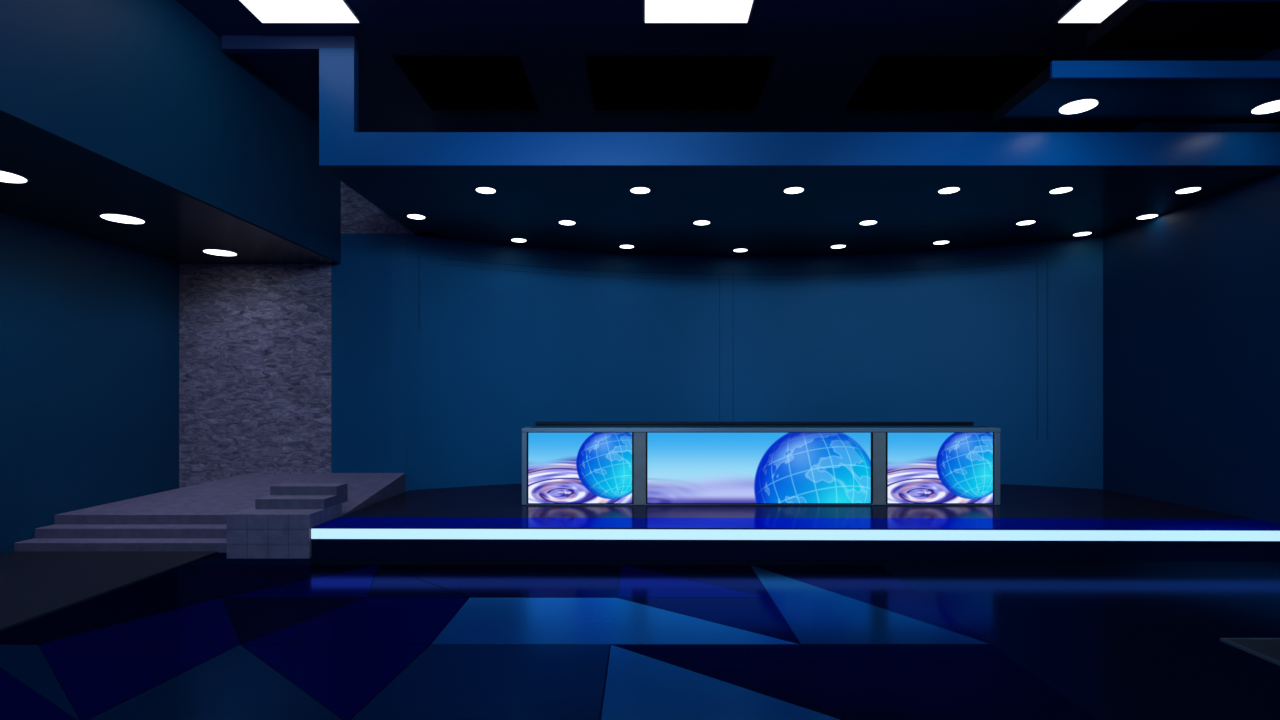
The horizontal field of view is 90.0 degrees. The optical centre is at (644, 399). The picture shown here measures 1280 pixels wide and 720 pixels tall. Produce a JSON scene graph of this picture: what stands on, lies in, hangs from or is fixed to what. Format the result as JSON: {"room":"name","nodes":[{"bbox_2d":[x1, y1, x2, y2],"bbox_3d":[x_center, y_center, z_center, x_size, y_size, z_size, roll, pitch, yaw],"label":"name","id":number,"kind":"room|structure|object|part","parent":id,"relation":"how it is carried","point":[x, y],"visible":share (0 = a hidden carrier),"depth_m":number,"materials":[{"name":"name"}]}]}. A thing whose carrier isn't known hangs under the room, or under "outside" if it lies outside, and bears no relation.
{"room":"studio","nodes":[
{"label":"studio","id":0,"kind":"room"},
{"bbox_2d":[0,212,178,553],"bbox_3d":[-7.400,-1.155,3.175,0.100,5.870,14.350,0,0,0],"label":"wall","id":1,"kind":"structure","parent":0,"point":[89,327],"depth_m":8.33,"materials":[{"name":"blue paint"}]},
{"bbox_2d":[0,111,339,263],"bbox_3d":[-6.080,-2.152,5.550,2.540,0.015,9.100,0,0,0],"label":"soffit","id":2,"kind":"object","parent":1,"relation":"attached to","point":[68,187],"depth_m":7.13,"materials":[{"name":"black paint"}]},
{"bbox_2d":[0,169,28,182],"bbox_3d":[-6.160,-2.139,6.090,0.430,0.012,0.430,0,0,0],"label":"recessed light","id":3,"kind":"object","parent":2,"relation":"attached to","point":[5,176],"visible":1,"depth_m":6.14,"materials":[{"name":"grey"}]},
{"bbox_2d":[99,213,145,223],"bbox_3d":[-6.160,-2.139,7.550,0.430,0.012,0.430,0,0,0],"label":"recessed light","id":4,"kind":"object","parent":2,"relation":"attached to","point":[122,218],"visible":1,"depth_m":7.53,"materials":[{"name":"grey"}]},
{"bbox_2d":[202,249,237,255],"bbox_3d":[-6.160,-2.139,9.280,0.430,0.012,0.430,0,0,0],"label":"recessed light","id":5,"kind":"object","parent":2,"relation":"attached to","point":[221,252],"visible":1,"depth_m":9.26,"materials":[{"name":"grey"}]},
{"bbox_2d":[0,0,340,262],"bbox_3d":[-6.075,-3.125,5.550,2.550,1.930,9.100,0,0,0],"label":"bulkhead","id":6,"kind":"object","parent":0,"point":[146,87],"visible":0.83,"depth_m":6.50,"materials":[{"name":"blue paint"}]},
{"bbox_2d":[179,264,330,487],"bbox_3d":[-6.150,-0.425,10.200,2.400,4.410,0.200,0,0,0],"label":"stone wall","id":7,"kind":"structure","parent":0,"point":[255,339],"depth_m":10.10,"materials":[{"name":"stone"}]},
{"bbox_2d":[341,181,439,236],"bbox_3d":[-5.325,-3.360,10.200,4.050,1.460,0.200,0,0,0],"label":"stone wall","id":8,"kind":"structure","parent":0,"point":[358,214],"depth_m":10.10,"materials":[{"name":"grey stone"}]},
{"bbox_2d":[0,551,1279,719],"bbox_3d":[0.000,1.819,4.100,14.700,0.122,16.200,0,0,0],"label":"floor","id":9,"kind":"structure","parent":0,"point":[1120,640],"depth_m":5.46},
{"bbox_2d":[14,473,404,552],"bbox_3d":[-5.563,1.465,8.773,3.566,0.630,2.646,0,0,0],"label":"stairs","id":10,"kind":"structure","parent":9,"relation":"on","point":[190,518],"depth_m":8.03,"materials":[{"name":"stone"}]},
{"bbox_2d":[227,483,347,558],"bbox_3d":[-4.225,1.415,7.633,0.930,0.730,0.934,0,0,0],"label":"steps","id":11,"kind":"structure","parent":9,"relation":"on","point":[279,525],"depth_m":7.17,"materials":[{"name":"tile"}]},
{"bbox_2d":[0,565,1096,719],"bbox_3d":[-1.204,1.777,4.050,7.443,0.004,5.694,0,0,0],"label":"floor tiles","id":12,"kind":"structure","parent":9,"relation":"on","point":[527,642],"depth_m":4.55,"materials":[{"name":"blue tile"}]},
{"bbox_2d":[311,484,1279,560],"bbox_3d":[1.803,1.605,9.398,11.086,0.350,4.696,0,0,0],"label":"stage platform","id":13,"kind":"object","parent":9,"relation":"on","point":[1030,522],"visible":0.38,"depth_m":7.17,"materials":[{"name":"blue"}]},
{"bbox_2d":[522,422,1000,504],"bbox_3d":[1.580,0.873,9.030,6.520,1.115,0.660,0,0,0],"label":"desk","id":14,"kind":"object","parent":13,"relation":"on","point":[564,463],"visible":1,"depth_m":8.71,"materials":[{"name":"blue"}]},
{"bbox_3d":[-0.071,0.935,8.748,0.170,0.990,0.065,0,0,0],"label":"post","id":15,"kind":"part","parent":14,"relation":"part of","materials":[{"name":"grey metal"}]},
{"bbox_3d":[1.580,0.370,9.060,6.280,0.020,0.520,0,0,0],"label":"glass","id":16,"kind":"part","parent":14,"relation":"part of","materials":[{"name":"blue"}]},
{"bbox_3d":[1.575,1.413,8.745,6.370,0.035,0.050,0,0,0],"label":"rail","id":17,"kind":"part","parent":14,"relation":"part of","materials":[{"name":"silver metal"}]},
{"bbox_3d":[3.195,0.935,8.748,0.177,0.990,0.065,0,0,0],"label":"post","id":18,"kind":"part","parent":14,"relation":"part of","materials":[{"name":"grey metal"}]},
{"bbox_2d":[331,233,1102,491],"bbox_3d":[1.200,-0.425,10.985,12.300,4.410,1.770,0,0,0],"label":"wall","id":19,"kind":"structure","parent":0,"point":[448,402],"depth_m":11.03,"materials":[{"name":"teal paint"}]},
{"bbox_2d":[418,255,1047,440],"bbox_3d":[1.513,-0.770,11.086,10.326,3.100,1.321,0,0,-2],"label":"panelling","id":20,"kind":"object","parent":19,"relation":"attached to","point":[719,274],"visible":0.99,"depth_m":11.30,"materials":[{"name":"blue"}]},
{"bbox_2d":[176,0,1274,131],"bbox_3d":[0.000,-4.140,4.100,14.700,0.100,16.200,0,0,0],"label":"ceiling","id":21,"kind":"structure","parent":0,"point":[823,51],"depth_m":7.49,"materials":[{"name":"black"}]},
{"bbox_2d":[238,0,362,23],"bbox_3d":[-3.600,-4.080,6.295,1.100,0.020,1.250,0,0,0],"label":"frame","id":22,"kind":"object","parent":21,"relation":"attached to","point":[346,2],"visible":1,"depth_m":6.84,"materials":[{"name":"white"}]},
{"bbox_2d":[240,0,358,22],"bbox_3d":[-3.600,-4.073,6.295,1.040,0.026,1.190,0,0,0],"label":"diffuser","id":23,"kind":"object","parent":22,"relation":"attached to","point":[266,11],"visible":1,"depth_m":6.69,"materials":[{"name":"white plastic"}]},
{"bbox_2d":[392,56,537,109],"bbox_3d":[-2.250,-4.084,8.300,1.500,0.012,1.400,0,0,0],"label":"recess","id":24,"kind":"object","parent":21,"relation":"attached to","point":[444,82],"visible":1,"depth_m":8.17,"materials":[{"name":"black"}]},
{"bbox_2d":[585,56,774,109],"bbox_3d":[0.415,-4.084,8.300,2.250,0.012,1.400,0,0,0],"label":"recess","id":25,"kind":"object","parent":21,"relation":"attached to","point":[616,82],"visible":1,"depth_m":8.17,"materials":[{"name":"black"}]},
{"bbox_2d":[642,0,755,23],"bbox_3d":[0.550,-4.080,6.295,1.160,0.020,1.250,0,0,0],"label":"frame","id":26,"kind":"object","parent":21,"relation":"attached to","point":[643,1],"visible":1,"depth_m":6.88,"materials":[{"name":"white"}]},
{"bbox_2d":[645,0,752,22],"bbox_3d":[0.550,-4.073,6.295,1.100,0.026,1.190,0,0,0],"label":"diffuser","id":27,"kind":"object","parent":26,"relation":"attached to","point":[656,11],"visible":1,"depth_m":6.69,"materials":[{"name":"white plastic"}]},
{"bbox_2d":[844,56,1073,109],"bbox_3d":[3.950,-4.084,8.300,2.300,0.012,1.400,0,0,0],"label":"recess","id":28,"kind":"object","parent":21,"relation":"attached to","point":[894,82],"visible":0.79,"depth_m":8.17,"materials":[{"name":"black"}]},
{"bbox_2d":[1054,0,1098,23],"bbox_3d":[5.000,-4.080,6.295,1.160,0.020,1.250,0,0,0],"label":"frame","id":29,"kind":"object","parent":21,"relation":"attached to","point":[1073,5],"visible":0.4,"depth_m":6.79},
{"bbox_2d":[1058,0,1126,22],"bbox_3d":[5.000,-4.073,6.295,1.100,0.026,1.190,0,0,0],"label":"diffuser","id":30,"kind":"object","parent":29,"relation":"attached to","point":[1086,11],"visible":0.4,"depth_m":6.69,"materials":[{"name":"white plastic"}]},
{"bbox_2d":[222,35,1279,256],"bbox_3d":[1.300,-3.360,9.460,12.100,1.460,4.580,0,0,0],"label":"soffit","id":31,"kind":"structure","parent":0,"point":[736,182],"depth_m":7.63,"materials":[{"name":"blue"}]},
{"bbox_2d":[407,213,425,218],"bbox_3d":[-3.270,-2.624,9.150,0.256,0.012,0.256,0,0,0],"label":"recessed light","id":32,"kind":"object","parent":31,"relation":"attached to","point":[412,215],"visible":1,"depth_m":9.14,"materials":[{"name":"grey"}]},
{"bbox_2d":[475,186,495,193],"bbox_3d":[-1.990,-2.624,8.000,0.256,0.012,0.256,0,0,0],"label":"recessed light","id":33,"kind":"object","parent":31,"relation":"attached to","point":[482,189],"visible":1,"depth_m":7.97,"materials":[{"name":"grey"}]},
{"bbox_2d":[511,238,526,241],"bbox_3d":[-2.070,-2.624,10.500,0.256,0.012,0.256,0,0,0],"label":"recessed light","id":34,"kind":"object","parent":31,"relation":"attached to","point":[512,239],"visible":1,"depth_m":10.51,"materials":[{"name":"grey"}]},
{"bbox_2d":[559,220,575,224],"bbox_3d":[-1.150,-2.624,9.460,0.256,0.012,0.256,0,0,0],"label":"recessed light","id":35,"kind":"object","parent":31,"relation":"attached to","point":[563,222],"visible":1,"depth_m":9.45,"materials":[{"name":"grey"}]},
{"bbox_2d":[619,244,633,247],"bbox_3d":[-0.310,-2.624,10.930,0.256,0.012,0.256,0,0,0],"label":"recessed light","id":36,"kind":"object","parent":31,"relation":"attached to","point":[622,245],"visible":1,"depth_m":10.92,"materials":[{"name":"grey"}]},
{"bbox_2d":[630,186,649,193],"bbox_3d":[-0.060,-2.624,8.000,0.256,0.012,0.256,0,0,0],"label":"recessed light","id":37,"kind":"object","parent":31,"relation":"attached to","point":[638,189],"visible":1,"depth_m":7.97,"materials":[{"name":"grey"}]},
{"bbox_2d":[693,220,709,224],"bbox_3d":[0.840,-2.624,9.460,0.256,0.012,0.256,0,0,0],"label":"recessed light","id":38,"kind":"object","parent":31,"relation":"attached to","point":[697,222],"visible":1,"depth_m":9.45,"materials":[{"name":"grey plastic"}]},
{"bbox_2d":[733,248,747,251],"bbox_3d":[1.670,-2.624,11.200,0.256,0.012,0.256,0,0,0],"label":"recessed light","id":39,"kind":"object","parent":31,"relation":"attached to","point":[736,249],"visible":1,"depth_m":11.17,"materials":[{"name":"grey"}]},
{"bbox_2d":[783,186,803,193],"bbox_3d":[1.860,-2.624,8.000,0.256,0.012,0.256,0,0,0],"label":"recessed light","id":40,"kind":"object","parent":31,"relation":"attached to","point":[794,189],"visible":1,"depth_m":7.97,"materials":[{"name":"grey"}]},
{"bbox_2d":[830,244,845,247],"bbox_3d":[3.300,-2.624,10.930,0.256,0.012,0.256,0,0,0],"label":"recessed light","id":41,"kind":"object","parent":31,"relation":"attached to","point":[836,245],"visible":1,"depth_m":10.92,"materials":[{"name":"grey plastic"}]},
{"bbox_2d":[859,220,876,224],"bbox_3d":[3.300,-2.624,9.460,0.256,0.012,0.256,0,0,0],"label":"recessed light","id":42,"kind":"object","parent":31,"relation":"attached to","point":[865,222],"visible":1,"depth_m":9.45,"materials":[{"name":"grey"}]},
{"bbox_2d":[933,240,949,243],"bbox_3d":[4.930,-2.624,10.650,0.256,0.012,0.256,0,0,0],"label":"recessed light","id":43,"kind":"object","parent":31,"relation":"attached to","point":[939,241],"visible":1,"depth_m":10.65,"materials":[{"name":"grey"}]},
{"bbox_2d":[938,186,959,193],"bbox_3d":[3.800,-2.624,8.000,0.256,0.012,0.256,0,0,0],"label":"recessed light","id":44,"kind":"object","parent":31,"relation":"attached to","point":[951,189],"visible":1,"depth_m":7.97,"materials":[{"name":"grey plastic"}]},
{"bbox_2d":[1016,220,1035,224],"bbox_3d":[5.630,-2.624,9.460,0.256,0.012,0.256,0,0,0],"label":"recessed light","id":45,"kind":"object","parent":31,"relation":"attached to","point":[1024,222],"visible":1,"depth_m":9.45,"materials":[{"name":"grey"}]},
{"bbox_2d":[1049,186,1072,193],"bbox_3d":[5.200,-2.624,8.000,0.256,0.012,0.256,0,0,0],"label":"recessed light","id":46,"kind":"object","parent":31,"relation":"attached to","point":[1063,189],"visible":1,"depth_m":7.98,"materials":[{"name":"grey plastic"}]},
{"bbox_2d":[1072,231,1091,235],"bbox_3d":[6.900,-2.624,10.100,0.256,0.012,0.256,0,0,0],"label":"recessed light","id":47,"kind":"object","parent":31,"relation":"attached to","point":[1083,233],"visible":1,"depth_m":10.07,"materials":[{"name":"grey plastic"}]},
{"bbox_2d":[1136,213,1158,218],"bbox_3d":[7.180,-2.624,9.150,0.256,0.012,0.256,0,0,0],"label":"recessed light","id":48,"kind":"object","parent":31,"relation":"attached to","point":[1145,216],"visible":1,"depth_m":9.14,"materials":[{"name":"grey"}]},
{"bbox_2d":[1175,186,1201,193],"bbox_3d":[6.790,-2.624,8.000,0.256,0.012,0.256,0,0,0],"label":"recessed light","id":49,"kind":"object","parent":31,"relation":"attached to","point":[1193,188],"visible":1,"depth_m":7.98,"materials":[{"name":"grey plastic"}]},
{"bbox_2d":[1103,49,1279,523],"bbox_3d":[7.400,-1.155,4.100,0.100,5.870,16.200,0,0,0],"label":"wall","id":50,"kind":"structure","parent":0,"point":[1191,293],"depth_m":8.48,"materials":[{"name":"blue paint"}]},
{"bbox_2d":[994,66,1279,122],"bbox_3d":[5.625,-3.155,6.655,3.450,0.130,0.990,0,0,0],"label":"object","id":51,"kind":"object","parent":50,"relation":"attached to","point":[1120,100],"visible":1,"depth_m":6.65,"materials":[{"name":"black"}]},
{"bbox_2d":[1058,98,1098,113],"bbox_3d":[4.550,-3.084,6.720,0.360,0.012,0.360,0,0,0],"label":"recessed light","id":52,"kind":"object","parent":51,"relation":"attached to","point":[1083,104],"visible":1,"depth_m":6.69,"materials":[{"name":"grey"}]},
{"bbox_2d":[1050,61,1279,78],"bbox_3d":[5.625,-3.170,6.145,3.450,0.160,0.030,0,0,0],"label":"fascia","id":53,"kind":"object","parent":51,"relation":"attached to","point":[1058,69],"depth_m":6.13,"materials":[{"name":"blue paint"}]},
{"bbox_2d":[1250,99,1279,113],"bbox_3d":[6.600,-3.084,6.720,0.360,0.012,0.360,0,0,0],"label":"recessed light","id":54,"kind":"object","parent":51,"relation":"attached to","point":[1274,105],"visible":1,"depth_m":6.74,"materials":[{"name":"grey"}]},
{"bbox_2d":[1086,0,1279,48],"bbox_3d":[5.950,-3.695,6.190,2.800,0.150,0.820,0,0,0],"label":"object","id":55,"kind":"object","parent":50,"relation":"attached to","point":[1136,24],"visible":1,"depth_m":6.24,"materials":[{"name":"black"}]},
{"bbox_2d":[1149,0,1279,0],"bbox_3d":[5.950,-3.700,5.765,2.800,0.200,0.030,0,0,0],"label":"fascia","id":56,"kind":"object","parent":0,"point":[1149,0],"depth_m":5.77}
]}

